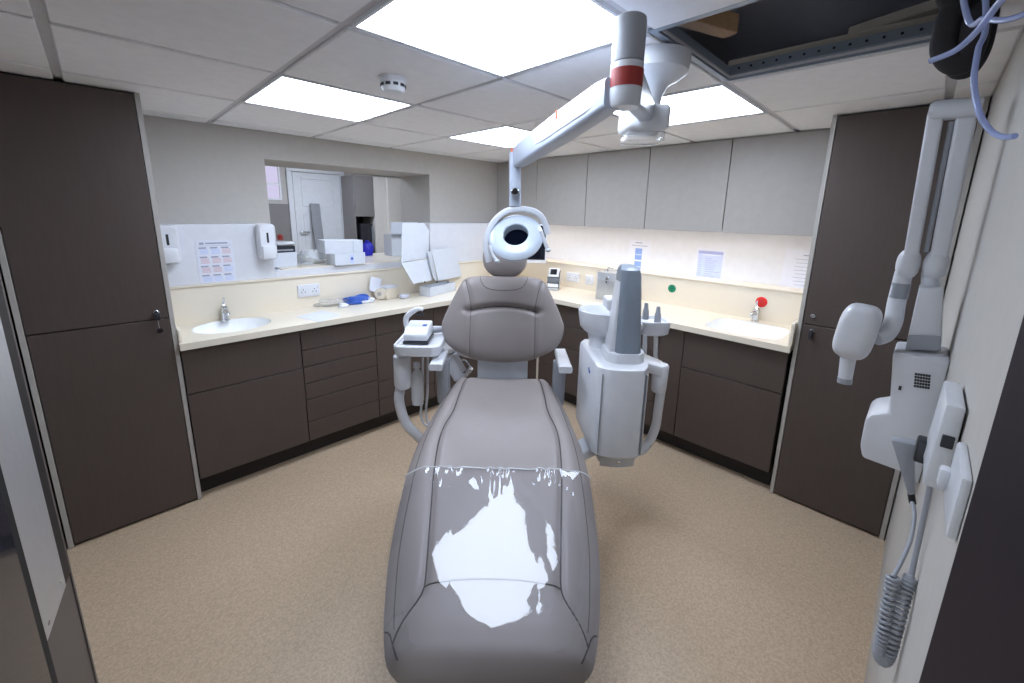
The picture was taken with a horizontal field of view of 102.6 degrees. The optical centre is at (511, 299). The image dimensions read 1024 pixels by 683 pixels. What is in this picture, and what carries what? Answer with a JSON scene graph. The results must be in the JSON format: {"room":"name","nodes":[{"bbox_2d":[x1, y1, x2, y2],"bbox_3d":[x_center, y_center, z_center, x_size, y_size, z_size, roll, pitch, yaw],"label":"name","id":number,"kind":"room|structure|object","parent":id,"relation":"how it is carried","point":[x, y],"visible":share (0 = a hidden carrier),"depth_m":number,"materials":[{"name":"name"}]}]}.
{"room":"dental clinic","nodes":[
{"label":"dental clinic","id":0,"kind":"room"},
{"bbox_2d":[0,264,60,523],"bbox_3d":[-1.371,0.078,0.870,0.100,2.600,3.290,-11,17,-44],"label":"wall","id":1,"kind":"structure","parent":0,"point":[1,272],"depth_m":1.94,"materials":[{"name":"grey paint"}]},
{"bbox_2d":[0,274,98,682],"bbox_3d":[-1.029,0.395,0.760,0.037,2.000,0.830,-8,15,-37],"label":"door","id":2,"kind":"structure","parent":1,"relation":"in","point":[44,639],"depth_m":0.99,"materials":[{"name":"grey"}]},
{"bbox_2d":[143,115,496,223],"bbox_3d":[-1.206,-0.504,3.645,4.330,2.600,0.500,-11,17,-44],"label":"wall","id":3,"kind":"structure","parent":0,"point":[202,172],"depth_m":2.74,"materials":[{"name":"white paint"}]},
{"bbox_2d":[160,224,181,263],"bbox_3d":[-1.917,-0.310,2.284,0.105,0.215,0.100,-11,17,-44],"label":"soap dispenser","id":4,"kind":"object","parent":3,"relation":"attached to","point":[169,232],"visible":0.64,"depth_m":2.27,"materials":[{"name":"plastic"}]},
{"bbox_2d":[195,240,236,283],"bbox_3d":[-1.796,-0.234,2.495,0.185,0.256,0.002,-11,17,-44],"label":"notice","id":5,"kind":"object","parent":3,"relation":"attached to","point":[215,258],"visible":1,"depth_m":2.49,"materials":[{"name":"white paper"}]},
{"bbox_2d":[255,224,277,258],"bbox_3d":[-1.569,-0.372,2.625,0.105,0.225,0.100,-11,17,-44],"label":"soap dispenser","id":6,"kind":"object","parent":3,"relation":"attached to","point":[265,234],"visible":1,"depth_m":2.59,"materials":[{"name":"plastic"}]},
{"bbox_2d":[297,283,319,297],"bbox_3d":[-1.420,-0.067,2.868,0.146,0.086,0.012,-11,17,-44],"label":"power socket","id":7,"kind":"object","parent":3,"relation":"attached to","point":[307,290],"visible":1,"depth_m":2.86,"materials":[{"name":"plastic"}]},
{"bbox_2d":[160,223,488,286],"bbox_3d":[-0.965,-0.460,3.416,3.056,0.353,0.170,-11,17,-44],"label":"trim","id":8,"kind":"structure","parent":3,"relation":"attached to","point":[466,239],"depth_m":2.63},
{"bbox_2d":[170,260,482,289],"bbox_3d":[-0.956,-0.278,3.439,3.060,0.012,0.210,-11,17,-44],"label":"trim","id":9,"kind":"structure","parent":3,"relation":"attached to","point":[394,268],"depth_m":2.75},
{"bbox_2d":[170,262,518,325],"bbox_3d":[-0.965,0.030,3.507,3.060,0.620,0.200,-11,17,-44],"label":"backsplash","id":10,"kind":"structure","parent":3,"relation":"attached to","point":[196,304],"depth_m":2.75,"materials":[{"name":"beige laminate"}]},
{"bbox_2d":[277,253,427,269],"bbox_3d":[-1.321,-0.342,3.443,1.295,0.008,0.668,-11,17,-44],"label":"window sill","id":11,"kind":"structure","parent":3,"relation":"attached to","point":[376,257],"depth_m":3.29,"materials":[{"name":"white"}]},
{"bbox_2d":[277,234,282,239],"bbox_3d":[-1.734,-0.470,3.071,0.040,0.040,0.039,-11,17,-44],"label":"cap","id":12,"kind":"object","parent":11,"relation":"on","point":[279,236],"visible":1,"depth_m":3.06,"materials":[{"name":"red plastic"}]},
{"bbox_2d":[274,241,297,267],"bbox_3d":[-1.641,-0.332,2.922,0.182,0.174,0.202,-11,17,-44],"label":"tray","id":13,"kind":"object","parent":11,"relation":"on","point":[287,256],"visible":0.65,"depth_m":2.86,"materials":[{"name":"white plastic"}]},
{"bbox_2d":[277,245,294,252],"bbox_3d":[-1.647,-0.365,2.908,0.150,0.045,0.202,-11,17,-44],"label":"tray","id":14,"kind":"object","parent":13,"relation":"on","point":[280,248],"depth_m":2.85,"materials":[{"name":"grey plastic"}]},
{"bbox_2d":[297,249,325,264],"bbox_3d":[-1.520,-0.324,3.055,0.261,0.108,0.154,-11,17,-44],"label":"plastic bag","id":15,"kind":"object","parent":11,"relation":"on","point":[306,257],"visible":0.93,"depth_m":3.03,"materials":[{"name":"clear plastic"}]},
{"bbox_2d":[326,252,365,265],"bbox_3d":[-1.253,-0.316,3.098,0.241,0.085,0.159,-11,17,-44],"label":"cardboard box","id":16,"kind":"object","parent":11,"relation":"on","point":[345,258],"visible":0.89,"depth_m":3.03,"materials":[{"name":"white cardboard"}]},
{"bbox_2d":[318,239,362,253],"bbox_3d":[-1.276,-0.400,3.057,0.281,0.100,0.158,-11,17,-44],"label":"cardboard box","id":17,"kind":"object","parent":16,"relation":"on","point":[325,246],"visible":1,"depth_m":2.99,"materials":[{"name":"white cardboard"}]},
{"bbox_2d":[363,240,373,255],"bbox_3d":[-1.304,-0.469,3.699,0.091,0.135,0.100,3,12,9],"label":"bag","id":18,"kind":"object","parent":11,"relation":"on","point":[368,248],"visible":0.86,"depth_m":3.68,"materials":[{"name":"plastic"}]},
{"bbox_2d":[384,222,417,255],"bbox_3d":[-1.004,-0.560,3.759,0.300,0.300,0.210,-11,17,-44],"label":"carton","id":19,"kind":"object","parent":11,"relation":"on","point":[392,242],"visible":0.53,"depth_m":3.69,"materials":[{"name":"white cardboard"}]},
{"bbox_2d":[175,283,797,352],"bbox_3d":[-0.045,0.166,2.471,2.886,0.252,2.573,-11,17,-44],"label":"countertop","id":20,"kind":"structure","parent":3,"relation":"attached to","point":[768,335],"depth_m":2.66,"materials":[{"name":"beige laminate"}]},
{"bbox_2d":[220,297,229,320],"bbox_3d":[-1.730,0.061,2.479,0.050,0.146,0.133,-11,17,-44],"label":"tap","id":21,"kind":"object","parent":20,"relation":"on","point":[225,313],"visible":1,"depth_m":2.50,"materials":[{"name":"silver metal"}]},
{"bbox_2d":[192,318,270,333],"bbox_3d":[-1.649,0.209,2.439,0.390,0.120,0.330,-11,17,-44],"label":"basin","id":22,"kind":"object","parent":20,"relation":"in","point":[234,325],"depth_m":2.53,"materials":[{"name":"white ceramic"}]},
{"bbox_2d":[297,311,339,321],"bbox_3d":[-1.239,0.104,2.664,0.234,0.001,0.194,7,13,27],"label":"paper sheet","id":23,"kind":"object","parent":20,"relation":"on","point":[319,316],"visible":1,"depth_m":2.65,"materials":[{"name":"white paper"}]},
{"bbox_2d":[338,303,348,307],"bbox_3d":[-1.200,0.036,2.920,0.079,0.034,0.062,-11,17,-44],"label":"tissue","id":24,"kind":"object","parent":20,"relation":"on","point":[342,305],"visible":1,"depth_m":2.91,"materials":[{"name":"white paper"}]},
{"bbox_2d":[343,294,375,304],"bbox_3d":[-1.143,-0.008,3.060,0.228,0.062,0.123,-11,17,-44],"label":"packet","id":25,"kind":"object","parent":20,"relation":"on","point":[361,298],"visible":1,"depth_m":3.01,"materials":[{"name":"blue plastic"}]},
{"bbox_2d":[374,288,385,298],"bbox_3d":[-1.009,-0.056,3.234,0.090,0.095,0.143,3,12,11],"label":"paper roll","id":26,"kind":"object","parent":20,"relation":"on","point":[380,293],"visible":0.7,"depth_m":3.17,"materials":[{"name":"white paper"}]},
{"bbox_2d":[369,277,380,291],"bbox_3d":[-1.058,-0.118,3.181,0.116,0.128,0.031,-11,17,-44],"label":"paper bag","id":27,"kind":"object","parent":26,"relation":"on","point":[375,283],"visible":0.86,"depth_m":3.17,"materials":[{"name":"white paper"}]},
{"bbox_2d":[380,284,397,299],"bbox_3d":[-0.981,-0.063,3.253,0.096,0.098,0.124,7,13,27],"label":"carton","id":28,"kind":"object","parent":20,"relation":"on","point":[391,290],"visible":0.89,"depth_m":3.22,"materials":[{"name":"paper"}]},
{"bbox_2d":[399,294,409,298],"bbox_3d":[-0.856,-0.035,3.280,0.094,0.036,0.062,-11,17,-44],"label":"tissue","id":29,"kind":"object","parent":20,"relation":"on","point":[402,296],"visible":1,"depth_m":3.26,"materials":[{"name":"white paper"}]},
{"bbox_2d":[401,223,460,296],"bbox_3d":[-0.650,-0.340,3.398,0.110,0.591,0.782,8,14,28],"label":"open box","id":30,"kind":"object","parent":20,"relation":"on","point":[415,236],"visible":1,"depth_m":3.34,"materials":[{"name":"white cardboard"}]},
{"bbox_2d":[419,281,454,296],"bbox_3d":[-0.631,-0.096,3.495,0.110,0.075,0.340,8,14,28],"label":"carton","id":31,"kind":"object","parent":20,"relation":"on","point":[430,290],"depth_m":3.44,"materials":[{"name":"white cardboard"}]},
{"bbox_2d":[547,268,560,290],"bbox_3d":[0.386,-0.194,3.771,0.111,0.194,0.132,4,12,14],"label":"card reader","id":32,"kind":"object","parent":20,"relation":"on","point":[554,274],"visible":0.96,"depth_m":3.73,"materials":[{"name":"plastic"}]},
{"bbox_2d":[596,267,616,299],"bbox_3d":[0.826,-0.136,3.367,0.189,0.263,0.202,-11,17,-44],"label":"case","id":33,"kind":"object","parent":20,"relation":"on","point":[606,278],"visible":0.48,"depth_m":3.33,"materials":[{"name":"metal"}]},
{"bbox_2d":[705,318,788,338],"bbox_3d":[1.478,0.236,2.603,0.370,0.120,0.430,-11,17,-44],"label":"basin","id":34,"kind":"object","parent":20,"relation":"in","point":[731,325],"depth_m":2.73,"materials":[{"name":"white ceramic"}]},
{"bbox_2d":[750,300,759,321],"bbox_3d":[1.604,0.077,2.716,0.133,0.146,0.050,-11,17,-44],"label":"tap","id":35,"kind":"object","parent":20,"relation":"on","point":[754,314],"visible":1,"depth_m":2.73,"materials":[{"name":"silver metal"}]},
{"bbox_2d":[496,223,546,262],"bbox_3d":[0.062,-0.571,3.957,0.488,0.339,0.745,1,12,0],"label":"monitor","id":36,"kind":"object","parent":3,"relation":"attached to","point":[539,256],"visible":0.08,"depth_m":3.62,"materials":[{"name":"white plastic"}]},
{"bbox_2d":[268,167,399,240],"bbox_3d":[-2.781,-0.885,5.785,4.100,2.400,0.100,-11,17,-44],"label":"wall","id":37,"kind":"structure","parent":0,"point":[284,200],"depth_m":5.38,"materials":[{"name":"grey paint"}]},
{"bbox_2d":[265,166,281,199],"bbox_3d":[-3.150,-1.511,5.205,0.380,0.470,0.042,-11,17,-44],"label":"window","id":38,"kind":"structure","parent":37,"relation":"in","point":[273,181],"depth_m":5.29,"materials":[{"name":"white glass"}]},
{"bbox_2d":[269,203,290,240],"bbox_3d":[-3.556,-0.357,5.036,1.625,1.645,0.012,-11,17,-44],"label":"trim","id":39,"kind":"structure","parent":37,"relation":"attached to","point":[279,213],"depth_m":5.40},
{"bbox_2d":[285,167,343,254],"bbox_3d":[-2.676,-0.746,5.790,0.760,2.130,0.085,-11,17,-44],"label":"door","id":40,"kind":"structure","parent":37,"relation":"in","point":[303,189],"depth_m":5.62,"materials":[{"name":"white paint"}]},
{"bbox_2d":[61,400,887,682],"bbox_3d":[-0.225,1.098,2.563,3.800,0.050,3.890,-11,17,-44],"label":"floor","id":41,"kind":"structure","parent":0,"point":[278,572],"depth_m":1.81,"materials":[{"name":"beige plastic"}]},
{"bbox_2d":[0,72,201,548],"bbox_3d":[-2.066,0.077,2.071,0.509,2.079,0.625,-11,17,-44],"label":"tall cabinet","id":42,"kind":"object","parent":41,"relation":"on","point":[83,263],"visible":1,"depth_m":1.85,"materials":[{"name":"brown laminate"}]},
{"bbox_2d":[179,331,308,491],"bbox_3d":[-1.635,0.612,2.515,0.569,0.862,0.385,-11,17,-44],"label":"base unit","id":43,"kind":"object","parent":41,"relation":"on","point":[246,400],"visible":0.73,"depth_m":2.36,"materials":[{"name":"brown laminate"}]},
{"bbox_2d":[299,318,379,452],"bbox_3d":[-1.260,0.542,2.881,0.483,0.862,0.385,-11,17,-44],"label":"base unit","id":44,"kind":"object","parent":41,"relation":"on","point":[339,361],"visible":0.84,"depth_m":2.73,"materials":[{"name":"brown laminate"}]},
{"bbox_2d":[375,308,434,426],"bbox_3d":[-0.918,0.479,3.214,0.476,0.862,0.385,-11,17,-44],"label":"base unit","id":45,"kind":"object","parent":41,"relation":"on","point":[388,329],"visible":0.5,"depth_m":2.98,"materials":[{"name":"brown laminate"}]},
{"bbox_2d":[430,305,477,406],"bbox_3d":[-0.561,0.412,3.563,0.528,0.862,0.385,-11,17,-44],"label":"base unit","id":46,"kind":"object","parent":41,"relation":"on","point":[439,313],"visible":0.09,"depth_m":3.39,"materials":[{"name":"brown laminate"}]},
{"bbox_2d":[384,243,599,682],"bbox_3d":[-0.058,0.502,1.752,0.724,1.458,1.545,1,12,0],"label":"dental chair","id":47,"kind":"object","parent":41,"relation":"on","point":[493,576],"visible":0.99,"depth_m":1.40,"materials":[{"name":"grey leather"}]},
{"bbox_2d":[393,326,474,442],"bbox_3d":[-0.405,0.484,2.332,0.477,0.665,0.400,1,12,0],"label":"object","id":48,"kind":"object","parent":47,"relation":"attached to","point":[403,379],"visible":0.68,"depth_m":2.24,"materials":[{"name":"white plastic"}]},
{"bbox_2d":[411,361,423,405],"bbox_3d":[-0.527,0.466,2.287,0.070,0.247,0.070,-11,17,-44],"label":"water bottle","id":49,"kind":"object","parent":48,"relation":"on","point":[417,379],"depth_m":2.26,"materials":[{"name":"grey plastic"}]},
{"bbox_2d":[403,306,433,344],"bbox_3d":[-0.505,0.127,2.190,0.148,0.182,0.170,1,12,0],"label":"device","id":50,"kind":"object","parent":48,"relation":"on","point":[416,331],"visible":1,"depth_m":2.16,"materials":[{"name":"plastic"}]},
{"bbox_2d":[394,326,445,356],"bbox_3d":[-0.489,0.227,2.277,0.246,0.062,0.400,1,12,0],"label":"tray","id":51,"kind":"object","parent":48,"relation":"on","point":[437,344],"depth_m":2.09,"materials":[{"name":"white plastic"}]},
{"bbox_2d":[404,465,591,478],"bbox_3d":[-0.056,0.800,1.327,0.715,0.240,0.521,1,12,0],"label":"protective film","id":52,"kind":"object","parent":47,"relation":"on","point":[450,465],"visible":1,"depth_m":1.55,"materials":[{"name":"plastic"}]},
{"bbox_2d":[576,264,670,466],"bbox_3d":[0.419,0.358,2.073,0.770,1.087,0.456,1,12,0],"label":"dental cuspidor unit","id":53,"kind":"object","parent":47,"relation":"attached to","point":[614,370],"visible":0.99,"depth_m":1.92,"materials":[{"name":"white plastic"}]},
{"bbox_2d":[579,304,609,334],"bbox_3d":[0.468,0.103,2.126,0.248,0.115,0.248,1,12,0],"label":"bowl","id":54,"kind":"object","parent":53,"relation":"on","point":[594,319],"depth_m":2.05,"materials":[{"name":"white ceramic"}]},
{"bbox_2d":[527,358,536,378],"bbox_3d":[0.280,0.361,3.887,0.485,0.862,0.313,-11,17,-44],"label":"base unit","id":55,"kind":"object","parent":41,"relation":"on","point":[531,374],"visible":0.04,"depth_m":3.69,"materials":[{"name":"brown laminate"}]},
{"bbox_2d":[536,357,539,379],"bbox_3d":[0.234,0.418,3.608,0.022,0.865,0.019,-11,17,-44],"label":"strip","id":56,"kind":"object","parent":41,"relation":"on","point":[537,361],"visible":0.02,"depth_m":3.64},
{"bbox_2d":[538,303,587,404],"bbox_3d":[0.584,0.430,3.588,0.485,0.862,0.498,-11,17,-44],"label":"base unit","id":57,"kind":"object","parent":41,"relation":"on","point":[574,334],"visible":0.17,"depth_m":3.35,"materials":[{"name":"brown laminate"}]},
{"bbox_2d":[588,335,659,434],"bbox_3d":[0.963,0.516,3.217,0.485,0.862,0.573,-11,17,-44],"label":"base unit","id":58,"kind":"object","parent":41,"relation":"on","point":[650,339],"visible":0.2,"depth_m":2.89,"materials":[{"name":"brown laminate"}]},
{"bbox_2d":[653,328,684,446],"bbox_3d":[1.223,0.575,2.962,0.485,0.862,0.161,-11,17,-44],"label":"base unit","id":59,"kind":"object","parent":41,"relation":"on","point":[671,346],"visible":0.29,"depth_m":2.76,"materials":[{"name":"brown laminate"}]},
{"bbox_2d":[674,331,792,484],"bbox_3d":[1.482,0.634,2.708,0.485,0.862,0.570,-11,17,-44],"label":"base unit","id":60,"kind":"object","parent":41,"relation":"on","point":[730,405],"visible":0.74,"depth_m":2.51,"materials":[{"name":"brown laminate"}]},
{"bbox_2d":[769,96,989,540],"bbox_3d":[1.939,0.119,2.250,0.680,2.079,0.508,-11,17,-44],"label":"tall cabinet","id":61,"kind":"object","parent":41,"relation":"on","point":[863,213],"visible":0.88,"depth_m":2.05,"materials":[{"name":"brown laminate"}]},
{"bbox_2d":[0,0,1023,162],"bbox_3d":[-0.043,-0.939,1.988,3.600,0.021,3.290,-11,17,-44],"label":"ceiling","id":62,"kind":"structure","parent":0,"point":[188,60],"depth_m":1.50,"materials":[{"name":"tile"}]},
{"bbox_2d":[243,73,412,121],"bbox_3d":[-0.884,-0.959,1.966,0.576,0.035,0.575,-11,17,-44],"label":"recessed light","id":63,"kind":"object","parent":62,"relation":"in","point":[283,91],"visible":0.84,"depth_m":1.92,"materials":[{"name":"white plastic"}]},
{"bbox_2d":[379,73,406,94],"bbox_3d":[-0.456,-0.822,1.575,0.104,0.054,0.104,-11,17,-44],"label":"smoke detector","id":64,"kind":"object","parent":62,"relation":"attached to","point":[394,84],"visible":1,"depth_m":1.54,"materials":[{"name":"white plastic"}]},
{"bbox_2d":[352,0,620,76],"bbox_3d":[-0.037,-0.766,1.135,0.576,0.035,0.570,-11,17,-44],"label":"recessed light","id":65,"kind":"object","parent":62,"relation":"in","point":[502,38],"visible":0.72,"depth_m":1.14,"materials":[{"name":"white plastic"}]},
{"bbox_2d":[448,125,530,147],"bbox_3d":[-0.033,-1.117,2.797,0.570,0.035,0.575,-11,17,-44],"label":"recessed light","id":66,"kind":"object","parent":62,"relation":"in","point":[507,136],"visible":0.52,"depth_m":2.73,"materials":[{"name":"white plastic"}]},
{"bbox_2d":[483,11,691,262],"bbox_3d":[0.270,-0.447,1.477,0.488,0.719,0.957,-4,13,-23],"label":"light","id":67,"kind":"object","parent":62,"relation":"hanging from","point":[640,73],"visible":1,"depth_m":1.25,"materials":[{"name":"white plastic"}]},
{"bbox_2d":[613,82,765,125],"bbox_3d":[0.814,-0.925,1.966,0.570,0.035,0.570,-11,17,-44],"label":"recessed light","id":68,"kind":"object","parent":62,"relation":"in","point":[721,100],"visible":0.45,"depth_m":1.86,"materials":[{"name":"white plastic"}]},
{"bbox_2d":[728,21,933,74],"bbox_3d":[1.019,-0.809,1.336,0.040,0.033,0.580,-11,17,-44],"label":"channel","id":69,"kind":"object","parent":62,"relation":"attached to","point":[924,29],"visible":0.94,"depth_m":1.30,"materials":[{"name":"grey metal"}]},
{"bbox_2d":[728,14,937,65],"bbox_3d":[1.043,-0.843,1.353,0.024,0.027,0.610,-11,17,-44],"label":"batten","id":70,"kind":"object","parent":69,"relation":"on","point":[930,18],"visible":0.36,"depth_m":1.32,"materials":[{"name":"metal"}]},
{"bbox_2d":[929,0,1001,75],"bbox_3d":[0.900,-0.721,0.846,0.331,0.504,0.168,3,12,7],"label":"pipe","id":71,"kind":"object","parent":62,"relation":"hanging from","point":[950,29],"visible":0.76,"depth_m":0.83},
{"bbox_2d":[928,0,1005,63],"bbox_3d":[0.737,-0.432,0.651,0.032,0.050,0.173,5,12,17],"label":"hose","id":72,"kind":"object","parent":62,"relation":"hanging from","point":[998,3],"visible":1,"depth_m":0.67,"materials":[{"name":"blue plastic"}]},
{"bbox_2d":[947,0,1000,79],"bbox_3d":[1.030,-0.776,0.958,0.275,0.493,0.146,-2,12,-16],"label":"pipe","id":73,"kind":"object","parent":62,"relation":"hanging from","point":[994,26],"visible":0.12,"depth_m":0.96,"materials":[{"name":"black plastic"}]},
{"bbox_2d":[960,0,1023,27],"bbox_3d":[0.814,-0.649,0.685,0.062,0.417,0.258,3,12,7],"label":"hose","id":74,"kind":"object","parent":62,"relation":"hanging from","point":[967,17],"visible":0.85,"depth_m":0.73,"materials":[{"name":"plastic"}]},
{"bbox_2d":[970,0,1018,139],"bbox_3d":[0.884,-0.578,0.752,0.028,0.582,0.280,5,12,17],"label":"hose","id":75,"kind":"object","parent":62,"relation":"hanging from","point":[983,121],"visible":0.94,"depth_m":0.76,"materials":[{"name":"blue plastic"}]},
{"bbox_2d":[864,31,1023,682],"bbox_3d":[1.100,0.112,0.945,3.700,2.600,0.100,-11,17,-44],"label":"wall","id":76,"kind":"structure","parent":0,"point":[983,300],"depth_m":0.78,"materials":[{"name":"white paint"}]},
{"bbox_2d":[648,0,931,81],"bbox_3d":[0.807,-0.758,1.131,0.599,0.046,0.615,-11,17,-44],"label":"trim","id":77,"kind":"structure","parent":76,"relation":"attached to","point":[672,28],"depth_m":1.28,"materials":[{"name":"grey metal"}]},
{"bbox_2d":[677,0,928,64],"bbox_3d":[0.838,-0.937,1.310,1.790,0.270,1.110,-11,17,-44],"label":"ceiling opening","id":78,"kind":"structure","parent":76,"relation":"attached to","point":[764,26],"depth_m":1.66,"materials":[{"name":"black"}]},
{"bbox_2d":[679,10,738,38],"bbox_3d":[0.597,-0.934,1.347,0.360,0.060,0.056,-4,13,-24],"label":"timber offcut","id":79,"kind":"object","parent":78,"relation":"attached to","point":[724,24],"visible":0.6,"depth_m":1.37,"materials":[{"name":"brown wood"}]},
{"bbox_2d":[848,0,938,33],"bbox_3d":[1.247,-0.892,1.282,0.050,0.030,0.320,-5,13,-26],"label":"timber lath","id":80,"kind":"object","parent":78,"relation":"attached to","point":[927,8],"visible":0.59,"depth_m":1.29,"materials":[{"name":"wood"}]},
{"bbox_2d":[872,436,932,667],"bbox_3d":[0.781,0.506,0.835,0.059,0.407,0.198,10,15,35],"label":"coiled cable","id":81,"kind":"object","parent":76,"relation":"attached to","point":[885,647],"visible":0.98,"depth_m":0.79,"materials":[{"name":"grey plastic"}]},
{"bbox_2d":[832,97,983,482],"bbox_3d":[1.081,-0.016,1.143,0.220,1.010,0.241,-11,17,-44],"label":"dental x-ray machine","id":82,"kind":"object","parent":76,"relation":"attached to","point":[920,365],"visible":0.98,"depth_m":1.11,"materials":[{"name":"white plastic"}]},
{"bbox_2d":[914,373,930,388],"bbox_3d":[1.090,0.216,1.091,0.002,0.041,0.033,-11,17,-44],"label":"vent grille","id":83,"kind":"object","parent":82,"relation":"attached to","point":[921,380],"depth_m":1.09,"materials":[{"name":"plastic"}]},
{"bbox_2d":[913,381,965,489],"bbox_3d":[0.770,0.243,0.743,0.163,0.167,0.039,-11,17,-44],"label":"control panel","id":84,"kind":"object","parent":76,"relation":"attached to","point":[935,450],"visible":0.98,"depth_m":0.69,"materials":[{"name":"white plastic"}]},
{"bbox_2d":[936,442,972,539],"bbox_3d":[0.623,0.264,0.582,0.130,0.090,0.022,-11,17,-44],"label":"wall switch","id":85,"kind":"object","parent":76,"relation":"attached to","point":[957,480],"visible":1,"depth_m":0.55,"materials":[{"name":"white plastic"}]},
{"bbox_2d":[919,316,1023,682],"bbox_3d":[0.164,0.562,0.176,0.947,2.000,0.012,-11,17,-44],"label":"door","id":86,"kind":"structure","parent":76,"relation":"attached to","point":[978,635],"depth_m":0.35,"materials":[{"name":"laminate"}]},
{"bbox_3d":[-1.977,0.501,5.225,4.100,0.050,2.450,-11,17,-44],"label":"floor","id":87,"kind":"structure","parent":0,"visible":0},
{"bbox_2d":[310,203,323,249],"bbox_3d":[-2.626,-0.480,5.675,0.120,1.662,0.239,-11,17,-44],"label":"board","id":88,"kind":"object","parent":87,"relation":"on","point":[314,208],"visible":0.42,"depth_m":5.59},
{"bbox_2d":[340,175,373,239],"bbox_3d":[-2.222,-0.740,6.002,0.291,2.047,0.425,-11,17,-44],"label":"tall cabinet","id":89,"kind":"object","parent":87,"relation":"on","point":[356,191],"visible":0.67,"depth_m":5.72,"materials":[{"name":"grey laminate"}]},
{"bbox_2d":[357,223,373,252],"bbox_3d":[-2.162,-0.900,5.961,0.180,0.420,0.325,-11,17,-44],"label":"oven","id":90,"kind":"object","parent":89,"relation":"on","point":[365,230],"visible":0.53,"depth_m":5.84,"materials":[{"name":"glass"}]},
{"bbox_2d":[363,177,386,252],"bbox_3d":[-2.051,-0.771,6.168,0.183,2.047,0.425,-11,17,-44],"label":"tall cabinet","id":91,"kind":"object","parent":87,"relation":"on","point":[379,221],"visible":0.29,"depth_m":5.92,"materials":[{"name":"beige laminate"}]},
{"bbox_2d":[385,177,401,233],"bbox_3d":[-1.816,-0.808,6.365,0.425,2.047,0.473,-11,17,-44],"label":"tall cabinet","id":92,"kind":"object","parent":87,"relation":"on","point":[392,185],"visible":0.2,"depth_m":5.98,"materials":[{"name":"beige laminate"}]},
{"bbox_3d":[1.289,-0.402,3.398,0.100,2.600,3.390,-11,17,-44],"label":"wall","id":93,"kind":"structure","parent":0,"visible":0},
{"bbox_2d":[497,160,537,222],"bbox_3d":[0.150,-1.073,4.132,0.319,0.594,0.543,-11,17,-44],"label":"upper cabinet","id":94,"kind":"object","parent":93,"relation":"attached to","point":[529,172],"visible":0.39,"depth_m":3.96,"materials":[{"name":"grey laminate"}]},
{"bbox_2d":[536,154,588,225],"bbox_3d":[0.539,-0.985,3.750,0.319,0.594,0.558,-11,17,-44],"label":"upper cabinet","id":95,"kind":"object","parent":93,"relation":"attached to","point":[561,181],"visible":0.72,"depth_m":3.62,"materials":[{"name":"grey laminate"}]},
{"bbox_2d":[566,272,579,282],"bbox_3d":[0.570,-0.212,3.844,0.012,0.086,0.146,-11,17,-44],"label":"power socket","id":96,"kind":"object","parent":93,"relation":"attached to","point":[573,277],"visible":1,"depth_m":3.84,"materials":[{"name":"plastic"}]},
{"bbox_2d":[585,275,593,284],"bbox_3d":[0.701,-0.180,3.715,0.012,0.086,0.086,-11,17,-44],"label":"power socket","id":97,"kind":"object","parent":93,"relation":"attached to","point":[589,280],"visible":1,"depth_m":3.71,"materials":[{"name":"plastic"}]},
{"bbox_2d":[585,147,650,228],"bbox_3d":[0.930,-0.896,3.367,0.319,0.594,0.548,-11,17,-44],"label":"upper cabinet","id":98,"kind":"object","parent":93,"relation":"attached to","point":[617,181],"visible":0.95,"depth_m":3.24,"materials":[{"name":"grey laminate"}]},
{"bbox_2d":[628,240,650,269],"bbox_3d":[1.089,-0.344,3.526,0.002,0.326,0.198,-11,17,-44],"label":"notice","id":99,"kind":"object","parent":93,"relation":"attached to","point":[639,251],"visible":0.82,"depth_m":3.51,"materials":[{"name":"white paper"}]},
{"bbox_2d":[519,262,802,325],"bbox_3d":[1.039,0.062,3.547,0.170,0.620,2.580,-11,17,-44],"label":"backsplash","id":100,"kind":"structure","parent":93,"relation":"attached to","point":[783,308],"depth_m":3.02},
{"bbox_2d":[668,285,675,291],"bbox_3d":[1.241,-0.088,3.186,0.004,0.062,0.062,-11,17,-44],"label":"round sticker","id":101,"kind":"object","parent":93,"relation":"attached to","point":[671,288],"visible":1,"depth_m":3.18,"materials":[{"name":"green plastic"}]},
{"bbox_2d":[546,258,802,293],"bbox_3d":[1.045,-0.246,3.475,0.180,0.012,2.570,-11,17,-44],"label":"trim","id":102,"kind":"structure","parent":93,"relation":"attached to","point":[647,272],"depth_m":3.07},
{"bbox_2d":[546,225,811,285],"bbox_3d":[1.096,-0.446,3.509,0.008,0.368,2.610,-11,17,-44],"label":"backsplash","id":103,"kind":"structure","parent":93,"relation":"attached to","point":[754,258],"depth_m":3.27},
{"bbox_2d":[644,139,733,231],"bbox_3d":[1.321,-0.807,2.983,0.319,0.594,0.558,-11,17,-44],"label":"upper cabinet","id":104,"kind":"object","parent":93,"relation":"attached to","point":[688,182],"visible":0.95,"depth_m":2.85,"materials":[{"name":"grey laminate"}]},
{"bbox_2d":[694,248,725,278],"bbox_3d":[1.500,-0.258,3.122,0.003,0.264,0.214,-11,17,-44],"label":"notice","id":105,"kind":"object","parent":93,"relation":"attached to","point":[709,262],"visible":0.92,"depth_m":3.11,"materials":[{"name":"white paper"}]},
{"bbox_2d":[756,297,766,306],"bbox_3d":[1.677,0.014,2.759,0.004,0.070,0.070,-11,17,-44],"label":"round sticker","id":106,"kind":"object","parent":93,"relation":"attached to","point":[762,302],"visible":0.94,"depth_m":2.76,"materials":[{"name":"red plastic"}]},
{"bbox_2d":[722,129,830,235],"bbox_3d":[1.714,-0.718,2.598,0.319,0.594,0.552,-11,17,-44],"label":"upper cabinet","id":107,"kind":"object","parent":93,"relation":"attached to","point":[775,180],"visible":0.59,"depth_m":2.49,"materials":[{"name":"grey laminate"}]},
{"bbox_2d":[780,249,809,288],"bbox_3d":[1.904,-0.174,2.725,0.002,0.313,0.188,-11,17,-44],"label":"notice","id":108,"kind":"object","parent":93,"relation":"attached to","point":[795,265],"visible":0.56,"depth_m":2.73,"materials":[{"name":"white paper"}]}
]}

